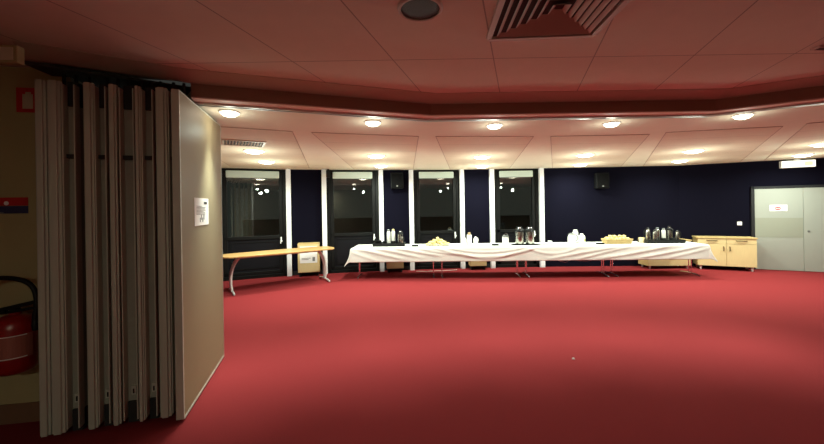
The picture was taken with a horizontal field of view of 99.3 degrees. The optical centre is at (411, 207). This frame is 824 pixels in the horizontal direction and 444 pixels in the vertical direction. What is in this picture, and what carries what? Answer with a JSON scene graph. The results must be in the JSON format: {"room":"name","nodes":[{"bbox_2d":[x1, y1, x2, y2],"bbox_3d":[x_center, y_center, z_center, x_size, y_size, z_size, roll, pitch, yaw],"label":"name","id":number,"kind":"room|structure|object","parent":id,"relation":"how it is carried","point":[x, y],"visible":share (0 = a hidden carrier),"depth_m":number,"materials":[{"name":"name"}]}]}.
{"room":"function room","nodes":[
{"label":"function room","id":0,"kind":"room"},
{"bbox_2d":[0,66,79,404],"bbox_3d":[-3.954,0.303,2.619,2.535,2.760,0.100,-1,0,-10],"label":"wall","id":1,"kind":"structure","parent":0,"point":[18,231],"depth_m":2.72,"materials":[{"name":"beige paint"}]},
{"bbox_2d":[0,197,27,213],"bbox_3d":[-3.130,-0.015,2.703,0.280,0.124,0.008,-1,0,-9],"label":"sign","id":2,"kind":"object","parent":1,"relation":"attached to","point":[11,205],"visible":1,"depth_m":2.71,"materials":[{"name":"red plastic"}]},
{"bbox_2d":[0,276,38,376],"bbox_3d":[-2.962,0.852,2.546,0.276,0.712,0.350,-1,0,41],"label":"fire extinguisher","id":3,"kind":"object","parent":1,"relation":"attached to","point":[19,341],"visible":0.91,"depth_m":2.54,"materials":[{"name":"red metal"}]},
{"bbox_2d":[0,401,39,424],"bbox_3d":[-3.924,1.607,2.563,2.535,0.148,0.014,-1,0,-10],"label":"baseboard","id":4,"kind":"structure","parent":1,"relation":"attached to","point":[15,413],"depth_m":2.71,"materials":[{"name":"brown wood"}]},
{"bbox_2d":[16,87,34,112],"bbox_3d":[-2.998,-0.837,2.727,0.144,0.190,0.008,-1,0,-9],"label":"fire sign","id":5,"kind":"object","parent":1,"relation":"attached to","point":[25,97],"visible":0.88,"depth_m":2.72,"materials":[{"name":"red plastic"}]},
{"bbox_2d":[0,256,823,443],"bbox_3d":[3.026,1.622,4.000,22.000,0.100,17.000,-1,0,0],"label":"floor","id":6,"kind":"structure","parent":0,"point":[662,354],"depth_m":3.61,"materials":[{"name":"red carpet"}]},
{"bbox_2d":[223,246,333,295],"bbox_3d":[-2.775,1.293,7.430,2.301,0.738,0.720,-1,0,-35],"label":"meeting table","id":7,"kind":"object","parent":6,"relation":"on","point":[238,256],"visible":0.95,"depth_m":7.26,"materials":[{"name":"brown wood"}]},
{"bbox_2d":[298,242,319,276],"bbox_3d":[-2.506,1.260,8.521,0.500,0.799,0.284,-1,0,-12],"label":"base cabinet","id":8,"kind":"object","parent":6,"relation":"on","point":[307,262],"visible":0.93,"depth_m":8.39,"materials":[{"name":"brown wood"}]},
{"bbox_2d":[386,262,403,272],"bbox_3d":[-0.438,1.352,8.882,0.420,0.549,0.320,-1,0,-7],"label":"base cabinet","id":9,"kind":"object","parent":6,"relation":"on","point":[389,265],"visible":0.46,"depth_m":8.73,"materials":[{"name":"brown wood"}]},
{"bbox_2d":[357,262,433,278],"bbox_3d":[-0.371,1.268,8.239,1.932,0.715,0.740,-1,0,2],"label":"folding table","id":10,"kind":"object","parent":6,"relation":"on","point":[360,273],"visible":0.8,"depth_m":8.22,"materials":[{"name":"grey metal"}]},
{"bbox_2d":[344,241,717,266],"bbox_3d":[2.522,1.059,8.098,8.047,0.406,0.951,-1,0,2],"label":"tablecloth","id":11,"kind":"object","parent":10,"relation":"on","point":[559,251],"visible":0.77,"depth_m":7.71,"materials":[{"name":"white fabric"}]},
{"bbox_2d":[373,242,404,246],"bbox_3d":[-0.536,0.865,8.265,0.740,0.078,0.360,-1,0,2],"label":"serving tray","id":12,"kind":"object","parent":11,"relation":"on","point":[396,244],"visible":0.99,"depth_m":8.09,"materials":[{"name":"black plastic"}]},
{"bbox_2d":[387,230,390,242],"bbox_3d":[-0.552,0.691,8.306,0.088,0.335,0.088,-1,0,2],"label":"flask","id":13,"kind":"object","parent":12,"relation":"on","point":[388,231],"visible":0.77,"depth_m":8.27,"materials":[{"name":"white plastic"}]},
{"bbox_2d":[391,229,394,240],"bbox_3d":[-0.442,0.685,8.301,0.088,0.345,0.088,-1,0,2],"label":"flask","id":14,"kind":"object","parent":12,"relation":"on","point":[393,231],"visible":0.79,"depth_m":8.27,"materials":[{"name":"white plastic"}]},
{"bbox_2d":[398,230,402,242],"bbox_3d":[-0.276,0.693,8.250,0.129,0.322,0.157,-1,0,10],"label":"airpot","id":15,"kind":"object","parent":12,"relation":"on","point":[400,232],"visible":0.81,"depth_m":8.22,"materials":[{"name":"silver metal"}]},
{"bbox_2d":[467,232,471,244],"bbox_3d":[1.333,0.727,8.146,0.112,0.295,0.112,-1,0,2],"label":"bottle","id":16,"kind":"object","parent":11,"relation":"on","point":[469,236],"visible":0.98,"depth_m":8.10,"materials":[{"name":"white plastic"}]},
{"bbox_2d":[473,236,477,244],"bbox_3d":[1.476,0.772,8.101,0.104,0.200,0.104,-1,0,27],"label":"jug","id":17,"kind":"object","parent":11,"relation":"on","point":[475,240],"visible":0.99,"depth_m":8.06,"materials":[{"name":"white plastic"}]},
{"bbox_2d":[502,234,508,244],"bbox_3d":[2.156,0.730,8.071,0.148,0.263,0.148,-1,0,2],"label":"jar","id":18,"kind":"object","parent":11,"relation":"on","point":[505,238],"visible":1,"depth_m":8.01,"materials":[{"name":"white ceramic"}]},
{"bbox_2d":[568,233,577,243],"bbox_3d":[3.677,0.709,8.037,0.195,0.255,0.173,-1,0,-5],"label":"jug","id":19,"kind":"object","parent":11,"relation":"on","point":[571,236],"visible":0.98,"depth_m":7.97,"materials":[{"name":"white plastic"}]},
{"bbox_2d":[578,234,584,243],"bbox_3d":[3.893,0.716,8.027,0.152,0.235,0.154,-1,0,-13],"label":"jug","id":20,"kind":"object","parent":11,"relation":"on","point":[581,238],"visible":0.98,"depth_m":7.97,"materials":[{"name":"white plastic"}]},
{"bbox_2d":[601,238,632,243],"bbox_3d":[4.686,0.766,8.003,0.630,0.110,0.290,-1,0,2],"label":"bread basket","id":21,"kind":"object","parent":11,"relation":"on","point":[605,241],"visible":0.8,"depth_m":7.88,"materials":[{"name":"yellow wicker"}]},
{"bbox_2d":[637,238,685,243],"bbox_3d":[5.719,0.765,8.039,0.820,0.078,0.400,-1,0,2],"label":"serving tray","id":22,"kind":"object","parent":11,"relation":"on","point":[651,241],"visible":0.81,"depth_m":7.85,"materials":[{"name":"black plastic"}]},
{"bbox_2d":[643,228,650,239],"bbox_3d":[5.440,0.613,8.085,0.139,0.300,0.118,-1,0,-33],"label":"jug","id":23,"kind":"object","parent":22,"relation":"on","point":[647,235],"visible":0.87,"depth_m":8.05,"materials":[{"name":"silver metal"}]},
{"bbox_2d":[652,229,656,239],"bbox_3d":[5.534,0.627,7.976,0.091,0.270,0.112,-1,0,30],"label":"jug","id":24,"kind":"object","parent":22,"relation":"on","point":[654,235],"visible":0.89,"depth_m":7.94,"materials":[{"name":"silver metal"}]},
{"bbox_2d":[656,227,659,239],"bbox_3d":[5.652,0.610,8.062,0.092,0.300,0.092,-1,0,2],"label":"flask","id":25,"kind":"object","parent":22,"relation":"on","point":[657,228],"visible":0.65,"depth_m":8.02,"materials":[{"name":"silver metal"}]},
{"bbox_2d":[661,228,665,237],"bbox_3d":[5.761,0.615,8.017,0.088,0.285,0.088,-1,0,2],"label":"flask","id":26,"kind":"object","parent":22,"relation":"on","point":[663,231],"visible":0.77,"depth_m":7.98,"materials":[{"name":"white metal"}]},
{"bbox_2d":[666,226,672,239],"bbox_3d":[5.958,0.588,8.079,0.114,0.333,0.142,-1,0,-44],"label":"airpot","id":27,"kind":"object","parent":22,"relation":"on","point":[669,229],"visible":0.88,"depth_m":8.06,"materials":[{"name":"silver metal"}]},
{"bbox_2d":[675,230,680,239],"bbox_3d":[6.045,0.633,7.957,0.085,0.240,0.105,-1,0,-36],"label":"jug","id":28,"kind":"object","parent":22,"relation":"on","point":[677,235],"visible":0.88,"depth_m":7.94,"materials":[{"name":"silver metal"}]},
{"bbox_3d":[2.603,0.848,8.052,0.600,0.012,0.280,-1,0,2],"label":"mat","id":29,"kind":"object","parent":11,"relation":"on","visible":0},
{"bbox_2d":[515,226,523,244],"bbox_3d":[2.483,0.635,8.044,0.190,0.417,0.223,-1,0,-33],"label":"airpot","id":30,"kind":"object","parent":29,"relation":"on","point":[519,232],"visible":0.99,"depth_m":7.99,"materials":[{"name":"silver metal"}]},
{"bbox_2d":[525,226,533,243],"bbox_3d":[2.718,0.631,8.034,0.190,0.417,0.223,-1,0,-33],"label":"airpot","id":31,"kind":"object","parent":29,"relation":"on","point":[529,230],"visible":1,"depth_m":7.98,"materials":[{"name":"silver metal"}]},
{"bbox_2d":[468,261,486,269],"bbox_3d":[1.691,1.318,9.060,0.420,0.549,0.320,-1,0,0],"label":"base cabinet","id":32,"kind":"object","parent":6,"relation":"on","point":[483,264],"visible":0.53,"depth_m":8.90,"materials":[{"name":"brown wood"}]},
{"bbox_2d":[441,261,520,278],"bbox_3d":[1.567,1.237,8.156,1.932,0.715,0.740,-1,0,2],"label":"folding table","id":33,"kind":"object","parent":6,"relation":"on","point":[516,272],"visible":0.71,"depth_m":8.15,"materials":[{"name":"silver metal"}]},
{"bbox_2d":[522,260,609,277],"bbox_3d":[3.505,1.206,8.074,1.932,0.715,0.740,-1,0,2],"label":"folding table","id":34,"kind":"object","parent":6,"relation":"on","point":[525,272],"visible":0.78,"depth_m":8.06,"materials":[{"name":"silver metal"}]},
{"bbox_2d":[605,259,700,276],"bbox_3d":[5.443,1.175,7.991,1.932,0.715,0.740,-1,0,2],"label":"folding table","id":35,"kind":"object","parent":6,"relation":"on","point":[688,259],"visible":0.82,"depth_m":7.98,"materials":[{"name":"silver metal"}]},
{"bbox_2d":[638,238,691,268],"bbox_3d":[6.374,1.160,8.841,1.070,0.714,0.451,-1,0,1],"label":"base cabinet","id":36,"kind":"object","parent":6,"relation":"on","point":[669,262],"visible":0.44,"depth_m":8.65,"materials":[{"name":"brown wood"}]},
{"bbox_2d":[692,236,757,271],"bbox_3d":[7.559,1.104,8.489,1.130,0.789,0.451,-1,0,25],"label":"base cabinet","id":37,"kind":"object","parent":6,"relation":"on","point":[732,251],"visible":0.96,"depth_m":8.29,"materials":[{"name":"brown wood"}]},
{"bbox_2d":[0,0,823,92],"bbox_3d":[2.631,-1.232,0.110,15.900,0.100,7.420,-1,0,0],"label":"ceiling","id":38,"kind":"structure","parent":0,"point":[648,44],"depth_m":2.42,"materials":[{"name":"tile"}]},
{"bbox_2d":[0,45,24,64],"bbox_3d":[-2.644,-0.995,2.173,0.400,0.204,0.054,-1,0,-4],"label":"emergency light","id":39,"kind":"object","parent":38,"relation":"hanging from","point":[9,54],"visible":1,"depth_m":2.16,"materials":[{"name":"beige paint"}]},
{"bbox_2d":[0,47,12,59],"bbox_3d":[-2.642,-0.948,2.148,0.360,0.080,0.004,-1,0,-4],"label":"diffuser","id":40,"kind":"object","parent":39,"relation":"attached to","point":[6,53],"depth_m":2.16,"materials":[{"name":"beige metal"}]},
{"bbox_2d":[12,40,823,103],"bbox_3d":[1.999,-1.151,2.842,9.361,0.047,1.982,-1,0,6],"label":"ceiling beam","id":41,"kind":"structure","parent":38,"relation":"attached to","point":[37,52],"depth_m":3.32,"materials":[{"name":"beige paint"}]},
{"bbox_2d":[397,0,442,21],"bbox_3d":[0.047,-1.133,2.000,0.260,0.014,0.260,-1,0,0],"label":"ceiling speaker","id":42,"kind":"object","parent":38,"relation":"attached to","point":[412,10],"visible":1,"depth_m":2.00,"materials":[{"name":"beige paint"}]},
{"bbox_2d":[191,83,823,114],"bbox_3d":[2.474,-1.101,3.113,8.683,0.158,1.647,-1,0,9],"label":"beam","id":43,"kind":"structure","parent":38,"relation":"attached to","point":[197,90],"depth_m":3.62,"materials":[{"name":"paint"}]},
{"bbox_2d":[191,97,823,118],"bbox_3d":[2.479,-1.017,3.144,8.709,0.010,1.647,-1,0,9],"label":"trim","id":44,"kind":"structure","parent":43,"relation":"attached to","point":[194,100],"depth_m":3.70,"materials":[{"name":"beige"}]},
{"bbox_2d":[486,0,630,41],"bbox_3d":[0.842,-1.141,2.000,0.726,0.024,0.726,-1,0,3],"label":"ceiling vent","id":45,"kind":"object","parent":38,"relation":"in","point":[512,20],"visible":1,"depth_m":2.11,"materials":[{"name":"white metal"}]},
{"bbox_2d":[810,45,823,50],"bbox_3d":[3.401,-1.187,2.620,0.840,0.014,0.060,-1,0,-4],"label":"ceiling vent","id":46,"kind":"object","parent":38,"relation":"in","point":[820,47],"visible":1,"depth_m":2.59,"materials":[{"name":"white metal"}]},
{"bbox_2d":[187,92,823,169],"bbox_3d":[3.383,-1.094,5.500,18.000,0.120,8.000,-1,0,0],"label":"ceiling","id":47,"kind":"structure","parent":0,"point":[537,154],"depth_m":4.46,"materials":[{"name":"paint"}]},
{"bbox_2d":[25,61,190,95],"bbox_3d":[-2.472,-1.051,3.460,0.930,0.020,1.800,-1,0,-9],"label":"ceiling track","id":48,"kind":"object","parent":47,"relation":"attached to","point":[97,78],"depth_m":2.78,"materials":[{"name":"metal"}]},
{"bbox_2d":[34,74,65,436],"bbox_3d":[-2.769,0.297,3.025,0.066,2.664,1.132,-1,0,-14],"label":"partition panel","id":49,"kind":"object","parent":48,"relation":"hanging from","point":[40,86],"visible":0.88,"depth_m":2.48,"materials":[{"name":"laminate"}]},
{"bbox_2d":[47,75,77,434],"bbox_3d":[-2.695,0.296,3.046,0.080,2.664,1.132,-1,0,-14],"label":"partition panel","id":50,"kind":"object","parent":48,"relation":"hanging from","point":[54,116],"visible":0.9,"depth_m":2.50,"materials":[{"name":"laminate"}]},
{"bbox_2d":[61,76,90,430],"bbox_3d":[-2.615,0.305,3.076,0.079,2.684,1.120,-1,0,-14],"label":"partition panel","id":51,"kind":"object","parent":48,"relation":"hanging from","point":[71,94],"visible":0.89,"depth_m":2.58,"materials":[{"name":"metal"}]},
{"bbox_2d":[83,77,108,429],"bbox_3d":[-2.500,0.293,3.103,0.064,2.664,1.132,-1,0,-14],"label":"partition panel","id":52,"kind":"object","parent":48,"relation":"hanging from","point":[88,90],"visible":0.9,"depth_m":2.56,"materials":[{"name":"laminate"}]},
{"bbox_2d":[93,78,119,425],"bbox_3d":[-2.432,0.302,3.128,0.073,2.684,1.120,-1,0,-14],"label":"partition panel","id":53,"kind":"object","parent":48,"relation":"hanging from","point":[101,113],"visible":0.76,"depth_m":2.62,"materials":[{"name":"metal"}]},
{"bbox_2d":[108,79,130,425],"bbox_3d":[-2.357,0.291,3.144,0.052,2.664,1.132,-1,0,-14],"label":"partition panel","id":54,"kind":"object","parent":48,"relation":"hanging from","point":[113,106],"visible":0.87,"depth_m":2.61,"materials":[{"name":"plastic"}]},
{"bbox_2d":[118,80,143,421],"bbox_3d":[-2.274,0.299,3.174,0.096,2.684,1.120,-1,0,-14],"label":"partition panel","id":55,"kind":"object","parent":48,"relation":"hanging from","point":[126,96],"visible":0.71,"depth_m":2.68,"materials":[{"name":"metal"}]},
{"bbox_2d":[134,81,153,421],"bbox_3d":[-2.204,0.288,3.188,0.038,2.664,1.132,-1,0,-14],"label":"partition panel","id":56,"kind":"object","parent":48,"relation":"hanging from","point":[137,89],"visible":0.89,"depth_m":2.65,"materials":[{"name":"plastic"}]},
{"bbox_2d":[141,81,161,418],"bbox_3d":[-2.146,0.297,3.211,0.078,2.684,1.120,-1,0,-14],"label":"partition panel","id":57,"kind":"object","parent":48,"relation":"hanging from","point":[148,105],"visible":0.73,"depth_m":2.71,"materials":[{"name":"metal"}]},
{"bbox_2d":[155,82,174,417],"bbox_3d":[-2.055,0.286,3.231,0.077,2.664,1.132,-1,0,-14],"label":"partition panel","id":58,"kind":"object","parent":48,"relation":"hanging from","point":[160,92],"visible":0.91,"depth_m":2.69,"materials":[{"name":"plastic"}]},
{"bbox_2d":[167,83,216,413],"bbox_3d":[-1.983,0.295,3.258,0.066,2.684,1.120,-1,0,-15],"label":"partition panel","id":59,"kind":"object","parent":48,"relation":"hanging from","point":[183,84],"visible":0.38,"depth_m":2.72,"materials":[{"name":"metal"}]},
{"bbox_2d":[218,109,239,116],"bbox_3d":[-1.815,-0.928,3.480,0.195,0.046,0.195,-1,0,0],"label":"recessed light","id":60,"kind":"object","parent":47,"relation":"in","point":[225,112],"visible":1,"depth_m":3.43,"materials":[{"name":"white"}]},
{"bbox_2d":[221,126,308,167],"bbox_3d":[-2.597,-0.936,6.054,1.685,0.007,4.113,-1,0,-18],"label":"ceiling tiles","id":61,"kind":"structure","parent":47,"relation":"attached to","point":[282,147],"depth_m":5.68,"materials":[{"name":"beige tile"}]},
{"bbox_2d":[222,139,265,147],"bbox_3d":[-2.435,-0.927,5.070,0.560,0.017,0.440,-1,0,-28],"label":"grille","id":62,"kind":"object","parent":61,"relation":"attached to","point":[231,142],"visible":1,"depth_m":5.04,"materials":[{"name":"beige metal"}]},
{"bbox_2d":[242,149,264,153],"bbox_3d":[-2.595,-0.910,5.750,0.343,0.046,0.343,-1,0,0],"label":"recessed light","id":63,"kind":"object","parent":61,"relation":"attached to","point":[251,151],"visible":1,"depth_m":5.66,"materials":[{"name":"white"}]},
{"bbox_2d":[257,160,274,163],"bbox_3d":[-2.935,-0.905,7.050,0.343,0.046,0.343,-1,0,0],"label":"recessed light","id":64,"kind":"object","parent":61,"relation":"attached to","point":[259,161],"visible":1,"depth_m":6.96,"materials":[{"name":"white"}]},
{"bbox_2d":[323,169,329,177],"bbox_3d":[-2.100,-0.841,8.583,0.175,0.210,0.100,-1,0,-10],"label":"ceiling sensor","id":65,"kind":"object","parent":47,"relation":"attached to","point":[327,175],"visible":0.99,"depth_m":8.54,"materials":[{"name":"black plastic"}]},
{"bbox_2d":[311,132,418,169],"bbox_3d":[-0.626,-0.968,6.720,1.487,0.007,4.486,-1,0,-2],"label":"ceiling tiles","id":66,"kind":"structure","parent":47,"relation":"attached to","point":[399,151],"depth_m":5.75,"materials":[{"name":"beige tile"}]},
{"bbox_2d":[367,154,384,157],"bbox_3d":[-0.665,-0.941,6.500,0.343,0.046,0.343,-1,0,0],"label":"recessed light","id":67,"kind":"object","parent":66,"relation":"attached to","point":[370,155],"visible":1,"depth_m":6.40,"materials":[{"name":"white"}]},
{"bbox_2d":[364,120,380,126],"bbox_3d":[-0.445,-0.950,3.980,0.195,0.046,0.195,-1,0,0],"label":"recessed light","id":68,"kind":"object","parent":47,"relation":"in","point":[372,123],"visible":1,"depth_m":3.93,"materials":[{"name":"white"}]},
{"bbox_2d":[436,136,533,169],"bbox_3d":[1.439,-1.001,7.005,1.533,0.007,4.637,-1,0,9],"label":"ceiling tiles","id":69,"kind":"structure","parent":47,"relation":"attached to","point":[459,152],"depth_m":6.05,"materials":[{"name":"beige tile"}]},
{"bbox_2d":[473,155,490,158],"bbox_3d":[1.375,-0.974,6.860,0.343,0.046,0.343,-1,0,0],"label":"recessed light","id":70,"kind":"object","parent":69,"relation":"attached to","point":[481,156],"visible":1,"depth_m":6.76,"materials":[{"name":"white"}]},
{"bbox_2d":[486,123,502,128],"bbox_3d":[0.995,-0.973,4.220,0.195,0.046,0.195,-1,0,0],"label":"recessed light","id":71,"kind":"object","parent":47,"relation":"in","point":[492,125],"visible":1,"depth_m":4.17,"materials":[{"name":"white"}]},
{"bbox_2d":[195,101,823,120],"bbox_3d":[2.487,-1.008,3.196,8.727,0.027,1.582,-1,0,9],"label":"track","id":72,"kind":"object","parent":47,"relation":"attached to","point":[821,102],"visible":0.73,"depth_m":3.75,"materials":[{"name":"silver metal"}]},
{"bbox_2d":[197,103,823,121],"bbox_3d":[2.493,-1.008,3.244,8.771,0.027,1.588,-1,0,9],"label":"trim","id":73,"kind":"structure","parent":47,"relation":"attached to","point":[823,103],"depth_m":3.81,"materials":[{"name":"red paint"}]},
{"bbox_2d":[171,89,223,419],"bbox_3d":[-1.959,0.358,3.271,0.054,2.562,1.218,-1,0,-15],"label":"partition panel","id":74,"kind":"object","parent":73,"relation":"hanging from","point":[196,137],"visible":1,"depth_m":3.00,"materials":[{"name":"plastic"}]},
{"bbox_2d":[194,198,208,225],"bbox_3d":[-1.911,0.038,3.183,0.004,0.245,0.400,-1,0,-15],"label":"paper notice","id":75,"kind":"object","parent":74,"relation":"attached to","point":[201,213],"visible":1,"depth_m":3.16,"materials":[{"name":"white paper"}]},
{"bbox_2d":[550,134,649,167],"bbox_3d":[3.548,-1.034,7.123,1.606,0.007,5.276,-1,0,27],"label":"ceiling tiles","id":76,"kind":"structure","parent":47,"relation":"attached to","point":[609,150],"depth_m":6.17,"materials":[{"name":"beige tile"}]},
{"bbox_2d":[575,153,594,156],"bbox_3d":[3.374,-1.006,6.820,0.343,0.046,0.343,-1,0,0],"label":"recessed light","id":77,"kind":"object","parent":76,"relation":"attached to","point":[586,154],"visible":1,"depth_m":6.72,"materials":[{"name":"white"}]},
{"bbox_2d":[602,121,620,126],"bbox_3d":[2.404,-0.995,4.220,0.195,0.046,0.195,-1,0,0],"label":"recessed light","id":78,"kind":"object","parent":47,"relation":"in","point":[612,123],"visible":1,"depth_m":4.17,"materials":[{"name":"white"}]},
{"bbox_2d":[643,126,782,165],"bbox_3d":[5.449,-1.065,6.864,1.900,0.007,5.637,-1,0,38],"label":"ceiling tiles","id":79,"kind":"structure","parent":47,"relation":"attached to","point":[720,145],"depth_m":5.93,"materials":[{"name":"beige tile"}]},
{"bbox_2d":[670,160,688,162],"bbox_3d":[6.134,-1.050,8.020,0.343,0.046,0.343,-1,0,0],"label":"recessed light","id":80,"kind":"object","parent":79,"relation":"attached to","point":[674,161],"visible":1,"depth_m":7.94,"materials":[{"name":"white"}]},
{"bbox_2d":[682,149,704,153],"bbox_3d":[5.244,-1.036,6.520,0.343,0.046,0.343,-1,0,0],"label":"recessed light","id":81,"kind":"object","parent":79,"relation":"attached to","point":[695,150],"visible":1,"depth_m":6.44,"materials":[{"name":"white"}]},
{"bbox_2d":[731,113,754,119],"bbox_3d":[3.714,-1.016,3.930,0.195,0.046,0.195,-1,0,0],"label":"recessed light","id":82,"kind":"object","parent":47,"relation":"in","point":[743,115],"visible":0.98,"depth_m":3.89,"materials":[{"name":"white"}]},
{"bbox_2d":[764,122,823,160],"bbox_3d":[7.336,-1.095,6.132,5.856,0.007,1.968,-1,0,-41],"label":"ceiling tiles","id":83,"kind":"structure","parent":47,"relation":"attached to","point":[810,133],"depth_m":6.01,"materials":[{"name":"beige tile"}]},
{"bbox_2d":[791,153,814,156],"bbox_3d":[8.184,-1.083,7.330,0.343,0.046,0.343,-1,0,0],"label":"recessed light","id":84,"kind":"object","parent":83,"relation":"attached to","point":[810,154],"visible":1,"depth_m":7.25,"materials":[{"name":"white"}]},
{"bbox_2d":[808,143,823,146],"bbox_3d":[7.004,-1.064,5.960,0.343,0.046,0.343,-1,0,0],"label":"recessed light","id":85,"kind":"object","parent":83,"relation":"attached to","point":[816,144],"visible":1,"depth_m":5.95,"materials":[{"name":"white"}]},
{"bbox_2d":[291,158,823,271],"bbox_3d":[4.698,0.245,8.433,15.344,2.600,2.322,-1,0,10],"label":"wall","id":86,"kind":"structure","parent":0,"point":[700,199],"depth_m":9.11,"materials":[{"name":"blue paint"}]},
{"bbox_2d":[221,168,286,280],"bbox_3d":[-3.746,0.386,8.297,1.449,2.588,0.203,-1,0,-22],"label":"window","id":87,"kind":"structure","parent":86,"relation":"in","point":[266,266],"depth_m":8.30,"materials":[{"name":"black glass"}]},
{"bbox_2d":[226,170,278,177],"bbox_3d":[-3.747,-0.780,8.253,1.149,0.170,0.051,-1,0,-22],"label":"roller blind","id":88,"kind":"object","parent":87,"relation":"attached to","point":[229,173],"depth_m":8.23,"materials":[{"name":"white fabric"}]},
{"bbox_2d":[286,169,291,275],"bbox_3d":[-3.001,0.369,8.537,0.110,2.599,0.130,-1,0,-17],"label":"trim","id":89,"kind":"structure","parent":86,"relation":"attached to","point":[288,171],"depth_m":8.47,"materials":[{"name":"white paint"}]},
{"bbox_2d":[321,169,327,273],"bbox_3d":[-2.176,0.355,8.716,0.110,2.599,0.130,-1,0,-11],"label":"trim","id":90,"kind":"structure","parent":86,"relation":"attached to","point":[323,171],"depth_m":8.65,"materials":[{"name":"white paint"}]},
{"bbox_2d":[326,170,379,273],"bbox_3d":[-1.493,0.350,8.908,1.294,2.588,0.203,-1,0,-11],"label":"window","id":91,"kind":"structure","parent":86,"relation":"in","point":[342,243],"depth_m":8.87,"materials":[{"name":"black"}]},
{"bbox_2d":[332,172,371,178],"bbox_3d":[-1.503,-0.816,8.861,0.994,0.170,0.051,-1,0,-11],"label":"roller blind","id":92,"kind":"object","parent":91,"relation":"attached to","point":[335,175],"depth_m":8.83,"materials":[{"name":"white fabric"}]},
{"bbox_2d":[378,170,383,271],"bbox_3d":[-0.787,0.333,8.976,0.110,2.599,0.130,-1,0,-10],"label":"trim","id":93,"kind":"structure","parent":86,"relation":"attached to","point":[380,172],"depth_m":8.91,"materials":[{"name":"white"}]},
{"bbox_2d":[292,264,490,274],"bbox_3d":[-0.444,1.576,8.980,5.162,0.098,0.164,-1,0,-7],"label":"baseboard","id":94,"kind":"structure","parent":86,"relation":"attached to","point":[466,265],"depth_m":9.05,"materials":[{"name":"black wood"}]},
{"bbox_2d":[390,173,402,188],"bbox_3d":[-0.388,-0.684,8.945,0.320,0.400,0.237,-1,0,-7],"label":"wall speaker","id":95,"kind":"object","parent":86,"relation":"attached to","point":[396,179],"visible":1,"depth_m":8.84,"materials":[{"name":"black plastic"}]},
{"bbox_2d":[409,170,414,269],"bbox_3d":[-0.010,0.321,9.075,0.110,2.599,0.130,-1,0,-6],"label":"trim","id":96,"kind":"structure","parent":86,"relation":"attached to","point":[411,192],"depth_m":9.01,"materials":[{"name":"white"}]},
{"bbox_2d":[413,170,459,269],"bbox_3d":[0.648,0.316,9.198,1.215,2.588,0.203,-1,0,-5],"label":"window","id":97,"kind":"structure","parent":86,"relation":"in","point":[451,236],"depth_m":9.18,"materials":[{"name":"black"}]},
{"bbox_2d":[419,172,453,177],"bbox_3d":[0.634,-0.850,9.151,0.915,0.170,0.051,-1,0,-5],"label":"roller blind","id":98,"kind":"object","parent":97,"relation":"attached to","point":[421,174],"depth_m":9.13,"materials":[{"name":"white fabric"}]},
{"bbox_2d":[459,169,464,268],"bbox_3d":[1.317,0.299,9.195,0.110,2.599,0.130,-1,0,-3],"label":"trim","id":99,"kind":"structure","parent":86,"relation":"attached to","point":[461,171],"depth_m":9.13,"materials":[{"name":"white paint"}]},
{"bbox_2d":[489,169,495,267],"bbox_3d":[2.106,0.287,9.195,0.110,2.599,0.130,-1,0,-2],"label":"trim","id":100,"kind":"structure","parent":86,"relation":"attached to","point":[491,171],"depth_m":9.13,"materials":[{"name":"white paint"}]},
{"bbox_2d":[494,169,539,267],"bbox_3d":[2.755,0.282,9.258,1.180,2.588,0.203,-1,0,0],"label":"window","id":101,"kind":"structure","parent":86,"relation":"in","point":[533,173],"depth_m":9.23,"materials":[{"name":"black"}]},
{"bbox_2d":[499,170,532,176],"bbox_3d":[2.736,-0.884,9.210,0.880,0.170,0.051,-1,0,0],"label":"roller blind","id":102,"kind":"object","parent":101,"relation":"attached to","point":[502,173],"depth_m":9.18,"materials":[{"name":"white fabric"}]},
{"bbox_2d":[538,168,544,267],"bbox_3d":[3.405,0.266,9.195,0.110,2.599,0.130,-1,0,0],"label":"trim","id":103,"kind":"structure","parent":86,"relation":"attached to","point":[540,170],"depth_m":9.13,"materials":[{"name":"white paint"}]},
{"bbox_2d":[594,173,608,188],"bbox_3d":[4.896,-0.688,9.052,0.320,0.400,0.237,-1,0,8],"label":"wall speaker","id":104,"kind":"object","parent":86,"relation":"attached to","point":[601,180],"visible":1,"depth_m":8.95,"materials":[{"name":"black plastic"}]},
{"bbox_2d":[750,185,823,271],"bbox_3d":[9.049,0.480,8.040,1.880,1.990,0.111,-1,0,25],"label":"door","id":105,"kind":"structure","parent":86,"relation":"in","point":[792,239],"depth_m":8.16,"materials":[{"name":"white wood"}]},
{"bbox_2d":[769,205,786,210],"bbox_3d":[8.627,0.012,8.240,0.310,0.150,0.008,-1,0,25],"label":"notice","id":106,"kind":"object","parent":105,"relation":"attached to","point":[772,207],"visible":1,"depth_m":8.24,"materials":[{"name":"white paper"}]},
{"bbox_2d":[779,159,815,168],"bbox_3d":[8.905,-1.022,8.092,0.580,0.198,0.113,-1,0,25],"label":"exit sign","id":107,"kind":"object","parent":86,"relation":"attached to","point":[796,163],"visible":0.99,"depth_m":8.06,"materials":[{"name":"white plastic"}]},
{"bbox_3d":[-0.973,1.676,12.900,12.000,0.040,6.200,-1,0,0],"label":"ground","id":108,"kind":"structure","parent":0,"visible":0},
{"bbox_2d":[242,215,529,251],"bbox_3d":[-0.984,1.021,13.550,11.000,1.270,0.300,-1,0,0],"label":"wall","id":109,"kind":"structure","parent":108,"relation":"on","point":[255,227],"depth_m":13.40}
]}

